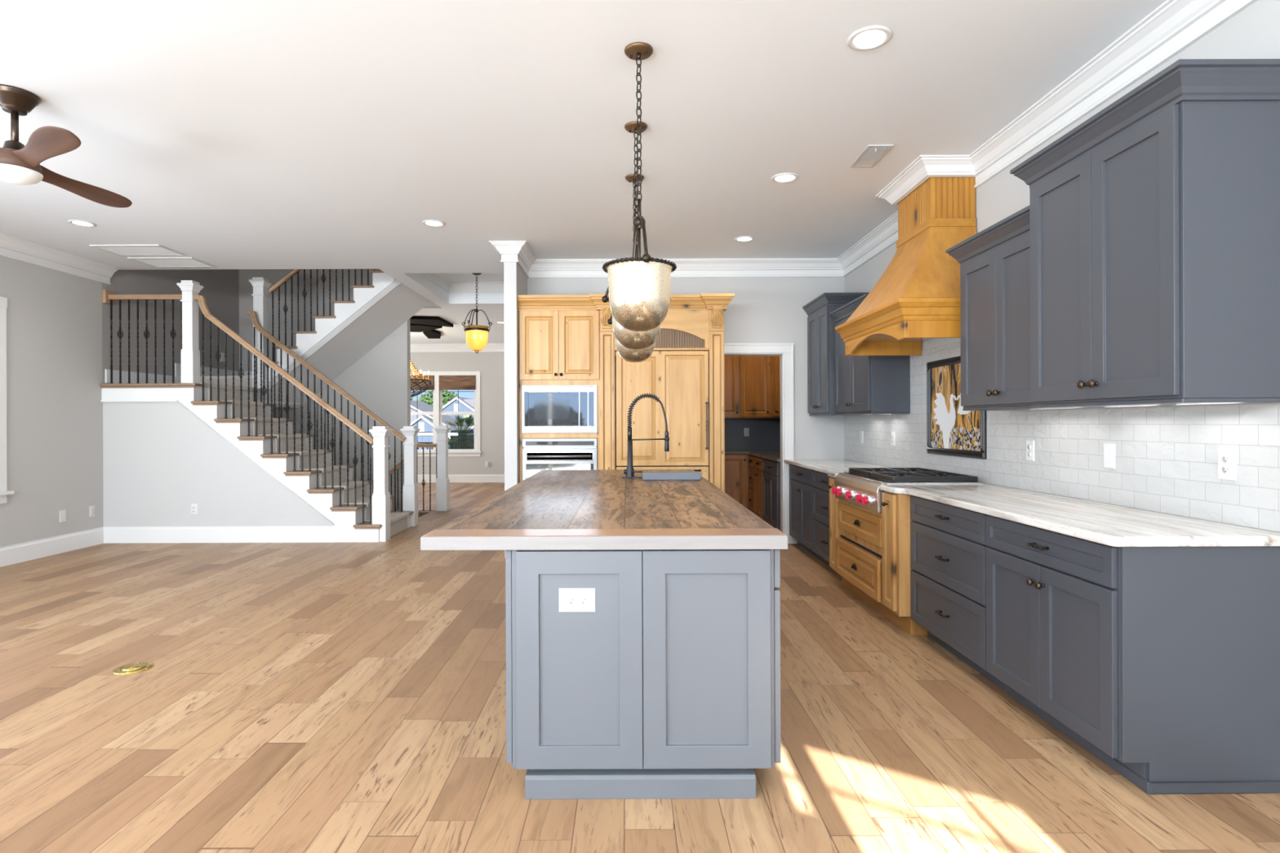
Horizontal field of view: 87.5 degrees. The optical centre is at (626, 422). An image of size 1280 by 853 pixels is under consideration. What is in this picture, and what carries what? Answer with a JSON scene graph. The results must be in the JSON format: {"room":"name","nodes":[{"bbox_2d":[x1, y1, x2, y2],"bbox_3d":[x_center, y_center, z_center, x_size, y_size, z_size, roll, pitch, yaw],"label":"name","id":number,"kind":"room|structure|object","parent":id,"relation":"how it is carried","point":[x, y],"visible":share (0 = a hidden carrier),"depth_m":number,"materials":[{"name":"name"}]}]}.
{"room":"open-plan kitchen","nodes":[
{"label":"open-plan kitchen","id":0,"kind":"room"},
{"bbox_2d":[0,255,239,547],"bbox_3d":[-5.911,-0.204,3.920,0.120,8.500,12.640,0,0,0],"label":"wall","id":1,"kind":"structure","parent":0,"point":[55,424],"depth_m":7.02,"materials":[{"name":"grey paint"}]},
{"bbox_2d":[0,296,13,503],"bbox_3d":[-5.856,-0.208,5.545,0.130,1.927,1.544,0,0,0],"label":"window","id":2,"kind":"structure","parent":1,"relation":"in","point":[3,301],"depth_m":6.25,"materials":[{"name":"white paint"}]},
{"bbox_2d":[0,527,103,567],"bbox_3d":[-5.837,1.255,2.630,0.018,0.180,9.660,0,0,0],"label":"baseboard","id":3,"kind":"structure","parent":1,"relation":"attached to","point":[27,551],"depth_m":6.75,"materials":[{"name":"white paint"}]},
{"bbox_2d":[0,232,119,284],"bbox_3d":[-5.798,-1.649,2.680,0.115,0.179,9.760,0,0,0],"label":"trim","id":4,"kind":"structure","parent":1,"relation":"attached to","point":[12,247],"depth_m":6.78,"materials":[{"name":"white paint"}]},
{"bbox_2d":[59,509,66,522],"bbox_3d":[-5.844,0.971,6.930,0.006,0.122,0.078,0,0,0],"label":"outlet","id":5,"kind":"object","parent":1,"relation":"attached to","point":[62,513],"visible":1,"depth_m":6.92,"materials":[{"name":"white plastic"}]},
{"bbox_2d":[88,505,94,516],"bbox_3d":[-5.842,0.971,7.310,0.008,0.117,0.072,0,0,0],"label":"outlet","id":6,"kind":"object","parent":1,"relation":"attached to","point":[91,508],"visible":1,"depth_m":7.30,"materials":[{"name":"white plastic"}]},
{"bbox_2d":[105,363,252,382],"bbox_3d":[-5.227,-0.609,8.800,1.250,0.325,2.600,0,0,0],"label":"baseboard","id":7,"kind":"structure","parent":1,"relation":"attached to","point":[142,376],"depth_m":8.34,"materials":[{"name":"white paint"}]},
{"bbox_2d":[102,401,334,526],"bbox_3d":[-4.323,0.481,7.487,3.050,1.718,0.045,0,0,0],"label":"wall","id":8,"kind":"structure","parent":0,"point":[160,459],"depth_m":7.46,"materials":[{"name":"grey paint"}]},
{"bbox_2d":[191,503,197,514],"bbox_3d":[-4.827,0.967,7.461,0.072,0.117,0.008,0,0,0],"label":"outlet","id":9,"kind":"object","parent":8,"relation":"attached to","point":[193,506],"visible":1,"depth_m":7.46,"materials":[{"name":"white plastic"}]},
{"bbox_2d":[102,525,334,543],"bbox_3d":[-4.551,1.251,7.456,2.590,0.180,0.018,0,0,0],"label":"baseboard","id":10,"kind":"structure","parent":8,"relation":"attached to","point":[320,534],"depth_m":7.45,"materials":[{"name":"white paint"}]},
{"bbox_2d":[239,268,442,510],"bbox_3d":[-4.336,-0.210,10.170,3.030,8.500,0.140,0,0,0],"label":"wall","id":11,"kind":"structure","parent":0,"point":[380,380],"depth_m":10.10,"materials":[{"name":"grey paint"}]},
{"bbox_2d":[410,351,504,474],"bbox_3d":[-2.111,-0.210,14.950,8.980,3.085,0.100,0,0,0],"label":"wall","id":12,"kind":"structure","parent":0,"point":[491,365],"depth_m":14.90,"materials":[{"name":"grey paint"}]},
{"bbox_2d":[410,371,481,456],"bbox_3d":[-4.231,-0.189,14.910,1.994,1.897,0.140,0,0,0],"label":"window","id":13,"kind":"structure","parent":12,"relation":"in","point":[437,415],"depth_m":14.88,"materials":[{"name":"white paint"}]},
{"bbox_2d":[410,375,434,390],"bbox_3d":[-4.693,-0.882,14.868,0.800,0.324,0.048,0,0,0],"label":"bamboo shade","id":14,"kind":"object","parent":13,"relation":"attached to","point":[431,377],"visible":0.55,"depth_m":14.86,"materials":[{"name":"brown wood"}]},
{"bbox_2d":[439,375,475,390],"bbox_3d":[-3.773,-0.885,14.868,0.800,0.324,0.048,0,0,0],"label":"bamboo shade","id":15,"kind":"object","parent":13,"relation":"attached to","point":[446,382],"visible":1,"depth_m":14.86,"materials":[{"name":"brown wood"}]},
{"bbox_2d":[410,343,504,352],"bbox_3d":[-3.861,-1.656,14.842,5.289,0.179,0.115,0,0,0],"label":"trim","id":16,"kind":"structure","parent":12,"relation":"attached to","point":[415,348],"depth_m":14.87,"materials":[{"name":"white paint"}]},
{"bbox_2d":[417,474,504,482],"bbox_3d":[-3.851,1.248,14.891,5.289,0.180,0.018,0,0,0],"label":"baseboard","id":17,"kind":"structure","parent":12,"relation":"attached to","point":[453,477],"depth_m":14.88,"materials":[{"name":"white paint"}]},
{"bbox_2d":[0,0,1166,343],"bbox_3d":[-2.071,-3.160,5.400,9.080,2.815,19.200,0,0,0],"label":"ceiling","id":18,"kind":"structure","parent":0,"point":[237,134],"depth_m":3.82,"materials":[{"name":"white paint"}]},
{"bbox_2d":[0,84,132,208],"bbox_3d":[-3.277,-1.512,3.708,1.267,0.472,1.114,0,0,0],"label":"ceiling fan","id":19,"kind":"object","parent":18,"relation":"hanging from","point":[20,164],"visible":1,"depth_m":3.51,"materials":[{"name":"brown wood"}]},
{"bbox_2d":[67,219,96,226],"bbox_3d":[-4.763,-1.739,5.850,0.194,0.008,0.194,0,0,0],"label":"recessed light","id":20,"kind":"object","parent":18,"relation":"in","point":[80,223],"visible":1,"depth_m":5.84,"materials":[{"name":"white"}]},
{"bbox_2d":[88,244,185,256],"bbox_3d":[-4.926,-1.736,6.750,0.683,0.012,0.400,0,0,0],"label":"ceiling vent","id":21,"kind":"object","parent":18,"relation":"in","point":[119,250],"visible":1,"depth_m":6.73,"materials":[{"name":"white plastic"}]},
{"bbox_2d":[127,257,216,267],"bbox_3d":[-4.926,-1.736,7.260,0.683,0.012,0.420,0,0,0],"label":"ceiling vent","id":22,"kind":"object","parent":18,"relation":"in","point":[157,262],"visible":1,"depth_m":7.25,"materials":[{"name":"white plastic"}]},
{"bbox_2d":[409,315,453,338],"bbox_3d":[-3.896,-1.718,12.125,1.620,0.054,2.749,0,0,0],"label":"ceiling beams","id":23,"kind":"structure","parent":18,"relation":"attached to","point":[427,325],"depth_m":11.68,"materials":[{"name":"black wood"}]},
{"bbox_2d":[410,359,431,397],"bbox_3d":[-4.124,-1.099,12.500,0.915,1.291,0.915,0,0,0],"label":"chandelier","id":24,"kind":"object","parent":23,"relation":"hanging from","point":[412,380],"visible":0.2,"depth_m":12.49,"materials":[{"name":"brown metal"}]},
{"bbox_2d":[410,380,431,397],"bbox_3d":[-4.122,-0.610,12.500,0.915,0.314,0.915,0,0,0],"label":"wire basket","id":25,"kind":"object","parent":24,"relation":"on","point":[421,391],"depth_m":12.52,"materials":[{"name":"black metal"}]},
{"bbox_2d":[422,219,444,226],"bbox_3d":[-1.700,-1.750,5.885,0.194,0.008,0.194,0,0,0],"label":"recessed light","id":26,"kind":"object","parent":18,"relation":"in","point":[432,223],"visible":1,"depth_m":5.88,"materials":[{"name":"white plastic"}]},
{"bbox_2d":[422,273,503,293],"bbox_3d":[-1.980,-1.988,8.855,1.287,0.160,2.010,0,0,0],"label":"trim","id":27,"kind":"structure","parent":18,"relation":"attached to","point":[440,280],"depth_m":9.85,"materials":[{"name":"white paint"}]},
{"bbox_2d":[462,272,492,353],"bbox_3d":[-2.094,-1.510,9.239,0.360,1.113,0.377,0,0,29],"label":"lantern","id":28,"kind":"object","parent":18,"relation":"hanging from","point":[477,335],"visible":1,"depth_m":9.15,"materials":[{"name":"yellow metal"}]},
{"bbox_2d":[607,173,655,362],"bbox_3d":[0.058,-1.095,4.800,0.351,1.328,0.351,0,0,-19],"label":"pendant light","id":29,"kind":"object","parent":18,"relation":"hanging from","point":[628,355],"visible":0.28,"depth_m":4.74,"materials":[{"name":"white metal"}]},
{"bbox_2d":[601,120,671,350],"bbox_3d":[0.056,-1.095,3.973,0.352,1.329,0.352,0,0,-37],"label":"pendant light","id":30,"kind":"object","parent":18,"relation":"hanging from","point":[633,340],"visible":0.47,"depth_m":3.91,"materials":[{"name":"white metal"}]},
{"bbox_2d":[602,41,676,332],"bbox_3d":[0.058,-1.095,3.160,0.352,1.328,0.351,0,0,29],"label":"pendant light","id":31,"kind":"object","parent":18,"relation":"hanging from","point":[639,287],"visible":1,"depth_m":3.06,"materials":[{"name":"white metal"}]},
{"bbox_2d":[733,235,754,241],"bbox_3d":[1.128,-1.760,6.420,0.194,0.008,0.194,0,0,0],"label":"recessed light","id":32,"kind":"object","parent":18,"relation":"in","point":[743,238],"visible":1,"depth_m":6.41,"materials":[{"name":"white"}]},
{"bbox_2d":[771,173,798,182],"bbox_3d":[1.138,-1.760,4.818,0.194,0.008,0.194,0,0,0],"label":"recessed light","id":33,"kind":"object","parent":18,"relation":"in","point":[782,177],"visible":1,"depth_m":4.81,"materials":[{"name":"white plastic"}]},
{"bbox_2d":[847,25,892,50],"bbox_3d":[1.112,-1.759,3.067,0.194,0.008,0.194,0,0,0],"label":"recessed light","id":34,"kind":"object","parent":18,"relation":"in","point":[869,37],"visible":1,"depth_m":3.06,"materials":[{"name":"white plastic"}]},
{"bbox_2d":[849,144,893,167],"bbox_3d":[1.614,-1.750,4.425,0.163,0.031,0.359,0,0,0],"label":"ceiling vent","id":35,"kind":"object","parent":18,"relation":"in","point":[871,154],"visible":1,"depth_m":4.40,"materials":[{"name":"grey metal"}]},
{"bbox_2d":[0,482,1279,852],"bbox_3d":[-2.055,1.432,5.400,9.080,0.200,19.200,0,0,0],"label":"floor","id":36,"kind":"structure","parent":0,"point":[336,697],"depth_m":2.83,"materials":[{"name":"brown wood"}]},
{"bbox_2d":[111,662,154,675],"bbox_3d":[-2.675,1.329,3.625,0.184,0.011,0.184,0,0,0],"label":"floor outlet","id":37,"kind":"object","parent":36,"relation":"on","point":[138,667],"visible":1,"depth_m":3.60,"materials":[{"name":"gold metal"}]},
{"bbox_2d":[99,382,413,542],"bbox_3d":[-4.287,0.445,8.085,3.122,1.790,1.330,0,0,0],"label":"staircase","id":38,"kind":"structure","parent":36,"relation":"on","point":[347,520],"depth_m":7.45,"materials":[{"name":"white paint"}]},
{"bbox_2d":[102,289,182,383],"bbox_3d":[-5.413,-0.960,7.530,0.876,1.052,0.140,0,0,0],"label":"landing railing","id":39,"kind":"object","parent":38,"relation":"on","point":[108,297],"visible":0.96,"depth_m":7.52,"materials":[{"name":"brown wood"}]},
{"bbox_2d":[177,280,203,383],"bbox_3d":[-4.917,-1.012,7.535,0.183,1.152,0.183,0,0,0],"label":"newel post","id":40,"kind":"object","parent":38,"relation":"on","point":[190,352],"visible":0.92,"depth_m":7.48,"materials":[{"name":"white paint"}]},
{"bbox_2d":[248,277,272,389],"bbox_3d":[-4.761,-1.156,8.700,0.198,1.435,0.198,0,0,0],"label":"newel post","id":41,"kind":"object","parent":38,"relation":"on","point":[260,286],"visible":0.64,"depth_m":8.63,"materials":[{"name":"white paint"}]},
{"bbox_2d":[193,294,373,523],"bbox_3d":[-3.844,-0.148,7.530,2.025,2.577,0.064,0,0,0],"label":"stair railing","id":42,"kind":"object","parent":38,"relation":"on","point":[202,300],"visible":1,"depth_m":7.52,"materials":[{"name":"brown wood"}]},
{"bbox_2d":[180,270,431,408],"bbox_3d":[-4.316,-1.206,9.405,3.037,1.973,1.390,0,0,0],"label":"staircase","id":43,"kind":"structure","parent":38,"relation":"on","point":[375,311],"depth_m":8.95,"materials":[{"name":"white paint"}]},
{"bbox_2d":[268,268,375,361],"bbox_3d":[-3.833,-1.962,8.800,1.787,2.330,0.064,0,0,0],"label":"railing","id":44,"kind":"object","parent":43,"relation":"on","point":[277,285],"visible":0.56,"depth_m":8.79,"materials":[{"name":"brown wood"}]},
{"bbox_2d":[246,310,406,511],"bbox_3d":[-3.844,-0.148,8.570,2.025,2.577,0.064,0,0,0],"label":"stair railing","id":45,"kind":"object","parent":38,"relation":"on","point":[255,322],"visible":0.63,"depth_m":8.56,"materials":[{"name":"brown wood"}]},
{"bbox_2d":[368,426,392,542],"bbox_3d":[-2.773,0.690,7.545,0.194,1.290,0.194,0,0,0],"label":"newel post","id":46,"kind":"object","parent":36,"relation":"on","point":[381,495],"visible":0.98,"depth_m":7.48,"materials":[{"name":"white paint"}]},
{"bbox_2d":[400,426,420,526],"bbox_3d":[-2.803,0.692,8.660,0.194,1.286,0.194,0,0,0],"label":"newel post","id":47,"kind":"object","parent":36,"relation":"on","point":[410,487],"visible":0.95,"depth_m":8.60,"materials":[{"name":"white paint"}]},
{"bbox_2d":[416,443,436,511],"bbox_3d":[-3.082,0.843,10.116,0.450,1.046,0.072,0,0,0],"label":"railing","id":48,"kind":"object","parent":36,"relation":"on","point":[419,445],"visible":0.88,"depth_m":10.11,"materials":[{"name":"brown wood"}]},
{"bbox_2d":[434,425,450,511],"bbox_3d":[-2.788,0.690,10.120,0.203,1.290,0.203,0,0,0],"label":"newel post","id":49,"kind":"object","parent":36,"relation":"on","point":[442,482],"visible":1,"depth_m":10.05,"materials":[{"name":"white paint"}]},
{"bbox_2d":[503,262,527,557],"bbox_3d":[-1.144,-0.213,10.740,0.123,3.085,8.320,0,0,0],"label":"column","id":50,"kind":"object","parent":36,"relation":"on","point":[515,282],"visible":0.14,"depth_m":6.58,"materials":[{"name":"white paint"}]},
{"bbox_2d":[519,310,599,482],"bbox_3d":[-0.672,0.090,6.963,0.809,2.479,0.639,0,0,0],"label":"tall cabinet","id":51,"kind":"object","parent":36,"relation":"on","point":[557,347],"visible":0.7,"depth_m":6.68,"materials":[{"name":"brown wood"}]},
{"bbox_2d":[521,384,597,433],"bbox_3d":[-0.673,-0.134,6.914,0.755,0.482,0.473,0,0,0],"label":"microwave","id":52,"kind":"object","parent":51,"relation":"in","point":[545,409],"visible":1,"depth_m":6.68,"materials":[{"name":"silver metal"}]},
{"bbox_2d":[522,438,597,480],"bbox_3d":[-0.670,0.521,6.892,0.752,0.723,0.516,0,0,0],"label":"oven","id":53,"kind":"object","parent":51,"relation":"in","point":[539,455],"visible":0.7,"depth_m":6.67,"materials":[{"name":"silver metal"}]},
{"bbox_2d":[517,293,734,492],"bbox_3d":[-0.009,0.029,6.928,2.143,2.593,0.723,0,0,0],"label":"refrigerator surround","id":54,"kind":"object","parent":36,"relation":"on","point":[691,322],"visible":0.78,"depth_m":6.68,"materials":[{"name":"brown wood"}]},
{"bbox_2d":[505,549,780,799],"bbox_3d":[0.058,0.886,3.926,0.978,0.878,3.150,0,0,0],"label":"kitchen island","id":55,"kind":"object","parent":36,"relation":"on","point":[670,689],"visible":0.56,"depth_m":2.36,"materials":[{"name":"grey paint"}]},
{"bbox_2d":[559,588,595,612],"bbox_3d":[-0.176,0.628,2.359,0.128,0.083,0.008,0,0,0],"label":"outlet","id":56,"kind":"object","parent":55,"relation":"attached to","point":[571,600],"visible":1,"depth_m":2.36,"materials":[{"name":"white plastic"}]},
{"bbox_2d":[566,595,575,605],"bbox_3d":[-0.197,0.628,2.357,0.033,0.033,0.003,0,0,0],"label":"receptacle","id":57,"kind":"object","parent":56,"relation":"attached to","point":[571,600],"depth_m":2.36,"materials":[{"name":"white plastic"}]},
{"bbox_2d":[577,595,587,604],"bbox_3d":[-0.155,0.627,2.357,0.033,0.033,0.003,0,0,0],"label":"receptacle","id":58,"kind":"object","parent":56,"relation":"attached to","point":[582,600],"depth_m":2.36,"materials":[{"name":"white plastic"}]},
{"bbox_2d":[420,469,787,550],"bbox_3d":[-0.080,0.422,3.990,1.286,0.048,3.300,0,0,0],"label":"island countertop","id":59,"kind":"structure","parent":55,"relation":"on","point":[590,509],"depth_m":2.76,"materials":[{"name":"brown wood"}]},
{"bbox_2d":[622,393,669,478],"bbox_3d":[0.134,0.094,4.778,0.340,0.607,0.083,0,0,0],"label":"faucet","id":60,"kind":"object","parent":59,"relation":"on","point":[629,471],"visible":0.99,"depth_m":4.77,"materials":[{"name":"black metal"}]},
{"bbox_2d":[642,471,704,479],"bbox_3d":[0.332,0.485,4.966,0.447,0.278,0.773,0,0,0],"label":"sink","id":61,"kind":"object","parent":59,"relation":"in","point":[646,475],"visible":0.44,"depth_m":4.58,"materials":[{"name":"grey metal"}]},
{"bbox_2d":[615,351,708,480],"bbox_3d":[0.355,0.306,6.939,0.944,2.035,0.623,0,0,0],"label":"refrigerator","id":62,"kind":"object","parent":36,"relation":"on","point":[680,379],"visible":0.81,"depth_m":6.68,"materials":[{"name":"brown wood"}]},
{"bbox_2d":[724,453,749,510],"bbox_3d":[0.403,0.886,9.568,2.600,0.876,0.649,0,0,0],"label":"pantry cabinet","id":63,"kind":"object","parent":36,"relation":"on","point":[736,465],"visible":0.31,"depth_m":9.28,"materials":[{"name":"brown wood"}]},
{"bbox_2d":[724,449,780,462],"bbox_3d":[0.729,0.426,8.662,3.295,0.035,2.465,0,0,0],"label":"countertop","id":64,"kind":"structure","parent":63,"relation":"on","point":[771,455],"depth_m":8.97,"materials":[{"name":"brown stone"}]},
{"bbox_2d":[747,454,766,522],"bbox_3d":[2.011,0.880,9.095,0.729,0.876,1.590,0,0,0],"label":"pantry cabinet","id":65,"kind":"object","parent":36,"relation":"on","point":[755,471],"visible":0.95,"depth_m":8.74,"materials":[{"name":"brown wood"}]},
{"bbox_2d":[762,458,780,530],"bbox_3d":[2.011,0.880,7.875,0.729,0.876,0.830,0,0,0],"label":"pantry cabinet","id":66,"kind":"object","parent":36,"relation":"on","point":[771,473],"visible":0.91,"depth_m":7.80,"materials":[{"name":"grey paint"}]},
{"bbox_2d":[789,464,823,562],"bbox_3d":[2.042,0.880,6.751,0.662,0.876,0.898,0,0,0],"label":"base cabinet","id":67,"kind":"object","parent":36,"relation":"on","point":[801,486],"visible":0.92,"depth_m":6.70,"materials":[{"name":"grey paint"}]},
{"bbox_2d":[812,470,831,568],"bbox_3d":[2.047,0.880,5.902,0.652,0.876,0.795,0,0,0],"label":"base cabinet","id":68,"kind":"object","parent":36,"relation":"on","point":[820,481],"visible":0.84,"depth_m":6.04,"materials":[{"name":"grey paint"}]},
{"bbox_2d":[828,476,927,635],"bbox_3d":[1.994,0.880,4.814,0.759,0.876,1.372,0,0,0],"label":"base cabinet","id":69,"kind":"object","parent":36,"relation":"on","point":[869,549],"visible":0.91,"depth_m":4.43,"materials":[{"name":"orange wood"}]},
{"bbox_2d":[910,495,1006,692],"bbox_3d":[2.047,0.880,3.693,0.652,0.876,0.863,0,0,0],"label":"base cabinet","id":70,"kind":"object","parent":36,"relation":"on","point":[948,560],"visible":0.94,"depth_m":3.63,"materials":[{"name":"grey paint"}]},
{"bbox_2d":[985,515,1279,794],"bbox_3d":[2.042,0.881,2.814,0.662,0.879,0.891,0,0,0],"label":"base cabinet","id":71,"kind":"object","parent":36,"relation":"on","point":[1162,664],"visible":0.98,"depth_m":2.38,"materials":[{"name":"grey paint"}]},
{"bbox_2d":[783,459,1279,546],"bbox_3d":[2.011,0.420,4.826,0.739,0.037,4.946,0,0,0],"label":"countertop","id":72,"kind":"structure","parent":71,"relation":"on","point":[1107,524],"depth_m":2.87,"materials":[{"name":"white stone"}]},
{"bbox_2d":[831,467,981,513],"bbox_3d":[1.947,0.474,4.815,0.740,0.235,0.898,0,0,0],"label":"rangetop","id":73,"kind":"object","parent":72,"relation":"in","point":[860,486],"visible":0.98,"depth_m":4.62,"materials":[{"name":"silver metal"}]},
{"bbox_2d":[527,276,844,533],"bbox_3d":[0.648,-0.220,7.360,3.462,3.085,0.120,0,0,0],"label":"wall","id":74,"kind":"structure","parent":0,"point":[762,310],"depth_m":7.30,"materials":[{"name":"grey paint"}]},
{"bbox_2d":[500,231,897,278],"bbox_3d":[0.568,-1.619,6.195,3.613,0.075,2.210,0,0,0],"label":"trim","id":75,"kind":"structure","parent":74,"relation":"attached to","point":[892,239],"depth_m":7.29,"materials":[{"name":"white paint"}]},
{"bbox_2d":[724,342,794,543],"bbox_3d":[1.307,0.230,7.344,1.032,2.180,0.152,0,0,0],"label":"door frame","id":76,"kind":"structure","parent":74,"relation":"in","point":[785,351],"depth_m":7.28,"materials":[{"name":"white paint"}]},
{"bbox_2d":[724,417,780,449],"bbox_3d":[0.664,-0.220,8.720,3.430,3.085,2.600,0,0,0],"label":"wall","id":77,"kind":"structure","parent":0,"point":[764,433],"depth_m":9.90,"materials":[{"name":"grey paint"}]},
{"bbox_2d":[724,355,740,418],"bbox_3d":[0.358,-0.676,9.699,2.520,1.240,0.392,0,0,0],"label":"wall cabinet","id":78,"kind":"object","parent":77,"relation":"attached to","point":[731,363],"visible":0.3,"depth_m":9.54,"materials":[{"name":"brown wood"}]},
{"bbox_2d":[739,355,772,417],"bbox_3d":[1.992,-0.682,9.574,0.751,1.240,0.632,0,0,0],"label":"wall cabinet","id":79,"kind":"object","parent":77,"relation":"attached to","point":[755,371],"visible":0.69,"depth_m":9.40,"materials":[{"name":"brown wood"}]},
{"bbox_2d":[770,355,780,417],"bbox_3d":[2.164,-0.683,8.588,0.407,1.240,1.375,0,0,0],"label":"wall cabinet","id":80,"kind":"object","parent":77,"relation":"attached to","point":[775,360],"visible":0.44,"depth_m":9.00,"materials":[{"name":"brown wood"}]},
{"bbox_2d":[844,0,1279,533],"bbox_3d":[2.435,-0.226,3.050,0.128,3.085,14.100,0,0,0],"label":"wall","id":81,"kind":"structure","parent":0,"point":[1166,456],"depth_m":3.22,"materials":[{"name":"white tile"}]},
{"bbox_2d":[802,292,869,416],"bbox_3d":[2.145,-0.664,6.872,0.465,1.186,0.797,0,0,0],"label":"upper cabinet","id":82,"kind":"object","parent":81,"relation":"attached to","point":[820,326],"visible":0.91,"depth_m":6.74,"materials":[{"name":"grey paint"}]},
{"bbox_2d":[488,0,1226,271],"bbox_3d":[0.521,-1.708,1.800,3.706,0.105,11.000,0,0,0],"label":"trim","id":83,"kind":"structure","parent":81,"relation":"attached to","point":[1171,18],"depth_m":4.21,"materials":[{"name":"white paint"}]},
{"bbox_2d":[828,293,909,415],"bbox_3d":[2.178,-0.570,6.035,0.400,0.996,1.010,0,0,0],"label":"upper cabinet","id":84,"kind":"object","parent":81,"relation":"attached to","point":[864,384],"visible":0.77,"depth_m":5.66,"materials":[{"name":"grey paint"}]},
{"bbox_2d":[891,431,895,445],"bbox_3d":[2.368,0.147,5.950,0.008,0.122,0.075,0,0,0],"label":"outlet","id":85,"kind":"object","parent":81,"relation":"attached to","point":[893,433],"visible":1,"depth_m":5.94,"materials":[{"name":"white plastic"}]},
{"bbox_2d":[835,177,977,355],"bbox_3d":[2.032,-1.108,4.815,0.671,1.139,1.278,0,0,0],"label":"range hood","id":86,"kind":"object","parent":81,"relation":"attached to","point":[916,300],"visible":0.94,"depth_m":4.54,"materials":[{"name":"brown wood"}]},
{"bbox_2d":[926,355,986,459],"bbox_3d":[2.361,-0.114,4.830,0.022,0.714,0.844,0,0,0],"label":"framed picture","id":87,"kind":"object","parent":81,"relation":"attached to","point":[953,431],"visible":0.82,"depth_m":4.89,"materials":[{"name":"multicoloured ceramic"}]},
{"bbox_2d":[946,204,1108,410],"bbox_3d":[2.178,-0.570,3.707,0.400,0.996,0.877,0,0,0],"label":"upper cabinet","id":88,"kind":"object","parent":81,"relation":"attached to","point":[994,261],"visible":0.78,"depth_m":3.65,"materials":[{"name":"grey paint"}]},
{"bbox_2d":[1026,440,1034,461],"bbox_3d":[2.368,0.165,3.930,0.008,0.122,0.075,0,0,0],"label":"outlet","id":89,"kind":"object","parent":81,"relation":"attached to","point":[1029,443],"visible":1,"depth_m":3.92,"materials":[{"name":"white plastic"}]},
{"bbox_2d":[1103,443,1115,468],"bbox_3d":[2.368,0.165,3.285,0.009,0.122,0.075,0,0,0],"label":"light switch","id":90,"kind":"object","parent":81,"relation":"attached to","point":[1108,448],"visible":1,"depth_m":3.28,"materials":[{"name":"white plastic"}]},
{"bbox_2d":[973,0,1257,187],"bbox_3d":[2.363,-1.626,0.415,0.022,0.075,8.230,0,0,0],"label":"trim","id":91,"kind":"structure","parent":81,"relation":"attached to","point":[1228,9],"depth_m":3.15,"materials":[{"name":"white paint"}]},
{"bbox_2d":[1009,58,1279,408],"bbox_3d":[2.145,-0.664,2.824,0.465,1.186,1.022,0,0,0],"label":"upper cabinet","id":92,"kind":"object","parent":81,"relation":"attached to","point":[1155,219],"visible":1,"depth_m":2.43,"materials":[{"name":"grey paint"}]},
{"bbox_2d":[1217,448,1236,480],"bbox_3d":[2.368,0.165,2.641,0.008,0.125,0.078,0,0,0],"label":"outlet","id":93,"kind":"object","parent":81,"relation":"attached to","point":[1227,457],"visible":1,"depth_m":2.63,"materials":[{"name":"white plastic"}]},
{"bbox_2d":[1222,454,1230,462],"bbox_3d":[2.366,0.144,2.641,0.003,0.033,0.033,0,0,0],"label":"receptacle","id":94,"kind":"object","parent":93,"relation":"attached to","point":[1225,458],"depth_m":2.64,"materials":[{"name":"white plastic"}]},
{"bbox_2d":[1222,465,1230,473],"bbox_3d":[2.366,0.186,2.641,0.003,0.033,0.033,0,0,0],"label":"receptacle","id":95,"kind":"object","parent":93,"relation":"attached to","point":[1225,468],"depth_m":2.64,"materials":[{"name":"white plastic"}]},
{"bbox_3d":[-4.036,4.089,9.350,2.500,0.100,1.500,0,0,0],"label":"floor","id":96,"kind":"structure","parent":0,"visible":0},
{"bbox_3d":[-3.982,2.294,9.350,2.080,1.530,1.160,0,0,0],"label":"staircase","id":97,"kind":"structure","parent":96,"relation":"on","visible":0},
{"bbox_2d":[372,458,404,510],"bbox_3d":[-3.552,1.154,9.860,0.827,1.405,0.064,0,0,0],"label":"railing","id":98,"kind":"object","parent":97,"relation":"on","point":[391,472],"visible":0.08,"depth_m":9.85,"materials":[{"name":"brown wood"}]},
{"label":"outside","id":99,"kind":"structure","parent":0,"visible":0},
{"bbox_3d":[-19.984,4.695,67.600,120.000,0.600,104.800,0,0,0],"label":"ground","id":100,"kind":"structure","parent":99,"visible":0},
{"bbox_2d":[417,390,457,406],"bbox_3d":[-16.820,0.668,60.011,4.516,7.453,4.514,0,0,0],"label":"tree","id":101,"kind":"object","parent":100,"relation":"on","point":[446,397],"visible":0.11,"depth_m":59.18,"materials":[{"name":"green plant"}]},
{"bbox_2d":[410,400,474,448],"bbox_3d":[-12.545,1.478,40.940,6.900,5.781,6.120,0,0,0],"label":"house","id":102,"kind":"structure","parent":100,"relation":"on","point":[424,421],"depth_m":38.47,"materials":[{"name":"blue"}]},
{"bbox_2d":[442,396,474,448],"bbox_3d":[-11.320,1.310,48.940,7.450,6.110,8.120,0,0,0],"label":"house","id":103,"kind":"structure","parent":100,"relation":"on","point":[465,404],"depth_m":45.00,"materials":[{"name":"blue"}]},
{"bbox_2d":[444,414,474,448],"bbox_3d":[-4.881,1.969,19.958,1.711,4.747,1.479,0,0,19],"label":"palm tree","id":104,"kind":"object","parent":100,"relation":"on","point":[463,436],"visible":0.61,"depth_m":19.89,"materials":[{"name":"green plant"}]},
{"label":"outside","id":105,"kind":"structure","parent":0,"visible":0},
{"bbox_3d":[-4.495,1.551,15.910,5.000,0.180,1.780,0,0,0],"label":"balcony","id":106,"kind":"object","parent":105,"visible":0},
{"bbox_2d":[417,442,474,448],"bbox_3d":[-4.597,0.976,16.610,3.600,0.970,0.080,0,0,0],"label":"balcony railing","id":107,"kind":"object","parent":106,"relation":"on","point":[451,443],"visible":0.07,"depth_m":16.57,"materials":[{"name":"brown wood"}]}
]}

